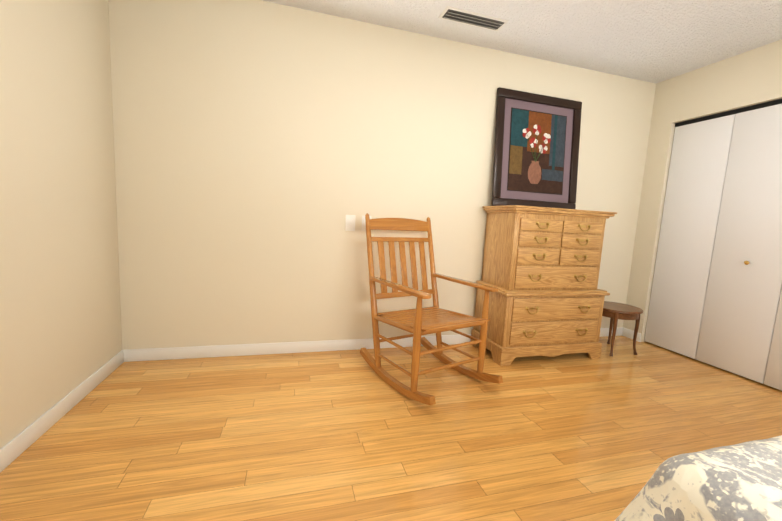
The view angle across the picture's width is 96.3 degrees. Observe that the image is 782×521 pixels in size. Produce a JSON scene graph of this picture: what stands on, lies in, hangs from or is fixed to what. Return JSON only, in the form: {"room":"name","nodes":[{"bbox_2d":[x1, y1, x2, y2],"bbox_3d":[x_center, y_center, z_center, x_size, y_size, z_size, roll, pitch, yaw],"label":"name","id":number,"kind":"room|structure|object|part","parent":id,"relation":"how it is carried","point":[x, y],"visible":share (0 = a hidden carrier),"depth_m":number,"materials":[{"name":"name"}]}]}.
{"room":"bedroom","nodes":[
{"label":"bedroom","id":0,"kind":"room"},
{"bbox_2d":[0,0,121,448],"bbox_3d":[-1.225,-0.244,0.123,0.150,2.440,4.360,1,7,-16],"label":"wall","id":1,"kind":"structure","parent":0,"point":[60,324],"depth_m":1.65,"materials":[{"name":"beige paint"}]},
{"bbox_2d":[0,350,123,472],"bbox_3d":[-1.210,0.924,0.286,0.012,0.085,4.360,1,7,-16],"label":"baseboard","id":2,"kind":"structure","parent":1,"relation":"attached to","point":[14,448],"depth_m":1.66,"materials":[{"name":"white wood"}]},
{"bbox_2d":[108,0,655,349],"bbox_3d":[0.315,-0.497,2.896,4.640,2.440,0.150,1,7,-16],"label":"wall","id":3,"kind":"structure","parent":0,"point":[262,149],"depth_m":2.54,"materials":[{"name":"beige paint"}]},
{"bbox_2d":[345,215,355,230],"bbox_3d":[-0.308,-0.285,2.661,0.074,0.120,0.010,1,7,-16],"label":"switch plate","id":4,"kind":"object","parent":3,"relation":"attached to","point":[350,223],"visible":1,"depth_m":2.66,"materials":[{"name":"white plastic"}]},
{"bbox_2d":[361,216,371,231],"bbox_3d":[-0.188,-0.283,2.696,0.074,0.120,0.010,1,7,-16],"label":"switch plate","id":5,"kind":"object","parent":3,"relation":"attached to","point":[363,224],"visible":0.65,"depth_m":2.69,"materials":[{"name":"white plastic"}]},
{"bbox_2d":[124,327,623,361],"bbox_3d":[0.275,0.681,2.960,4.340,0.085,0.012,1,7,-16],"label":"baseboard","id":6,"kind":"structure","parent":3,"relation":"attached to","point":[147,354],"depth_m":2.62,"materials":[{"name":"white wood"}]},
{"bbox_2d":[0,336,781,520],"bbox_3d":[0.911,1.066,0.913,4.740,0.120,4.660,1,7,-16],"label":"floor","id":7,"kind":"structure","parent":0,"point":[346,435],"depth_m":1.70,"materials":[{"name":"brown wood"}]},
{"bbox_2d":[360,213,502,405],"bbox_3d":[0.256,0.251,2.333,0.622,1.080,0.841,-1,8,-33],"label":"rocking chair","id":8,"kind":"object","parent":7,"relation":"on","point":[418,321],"visible":1,"depth_m":2.38,"materials":[{"name":"brown wood"}]},
{"bbox_2d":[471,205,616,365],"bbox_3d":[1.244,0.179,2.897,0.960,1.198,0.484,1,7,-16],"label":"dresser","id":9,"kind":"object","parent":7,"relation":"on","point":[540,268],"visible":0.98,"depth_m":2.71,"materials":[{"name":"brown wood"}]},
{"bbox_2d":[491,87,581,208],"bbox_3d":[1.245,-0.915,2.967,0.830,0.949,0.095,1,7,-16],"label":"picture frame","id":10,"kind":"object","parent":9,"relation":"on","point":[536,147],"visible":0.98,"depth_m":2.96,"materials":[{"name":"black wood"}]},
{"bbox_2d":[602,301,642,356],"bbox_3d":[1.956,0.597,3.090,0.400,0.400,0.400,1,7,-16],"label":"side table","id":11,"kind":"object","parent":7,"relation":"on","point":[614,312],"visible":0.69,"depth_m":2.96,"materials":[{"name":"brown wood"}]},
{"bbox_2d":[614,435,781,520],"bbox_3d":[1.613,0.492,-0.033,1.861,1.320,2.243,1,7,-16],"label":"bed","id":12,"kind":"object","parent":7,"relation":"on","point":[740,482],"visible":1,"depth_m":0.66,"materials":[{"name":"white"}]},
{"bbox_2d":[262,0,781,83],"bbox_3d":[1.047,-1.472,0.607,4.740,0.120,4.660,1,7,-16],"label":"ceiling","id":13,"kind":"structure","parent":0,"point":[655,41],"depth_m":2.43,"materials":[{"name":"white paint"}]},
{"bbox_2d":[439,6,507,30],"bbox_3d":[0.565,-1.643,2.397,0.460,0.021,0.140,1,7,-16],"label":"ceiling vent","id":14,"kind":"object","parent":13,"relation":"in","point":[449,13],"visible":1,"depth_m":2.38,"materials":[{"name":"white metal"}]},
{"bbox_2d":[623,39,781,341],"bbox_3d":[3.087,-0.163,1.370,0.150,2.440,4.360,1,7,-16],"label":"wall","id":15,"kind":"structure","parent":0,"point":[749,78],"depth_m":3.12,"materials":[{"name":"beige paint"}]},
{"bbox_2d":[622,328,640,341],"bbox_3d":[2.947,1.003,1.488,0.012,0.085,4.336,1,7,-16],"label":"baseboard","id":16,"kind":"structure","parent":15,"relation":"attached to","point":[627,333],"depth_m":3.47,"materials":[{"name":"white wood"}]},
{"bbox_2d":[644,99,781,390],"bbox_3d":[2.749,-0.111,2.413,0.079,2.027,1.796,1,7,-16],"label":"bifold closet door","id":17,"kind":"structure","parent":15,"relation":"in","point":[716,297],"depth_m":2.77,"materials":[{"name":"white paint"}]},
{"bbox_3d":[2.575,-0.181,3.058,0.032,1.993,0.444,1,7,-16],"label":"panel","id":18,"kind":"part","parent":17,"relation":"part of","materials":[{"name":"white paint"}]},
{"bbox_3d":[2.681,-0.124,2.627,0.066,1.993,0.444,1,7,-16],"label":"panel","id":19,"kind":"part","parent":17,"relation":"part of","materials":[{"name":"white paint"}]},
{"bbox_3d":[2.803,-0.066,2.200,0.066,1.993,0.444,1,7,-16],"label":"panel","id":20,"kind":"part","parent":17,"relation":"part of","materials":[{"name":"white paint"}]}
]}

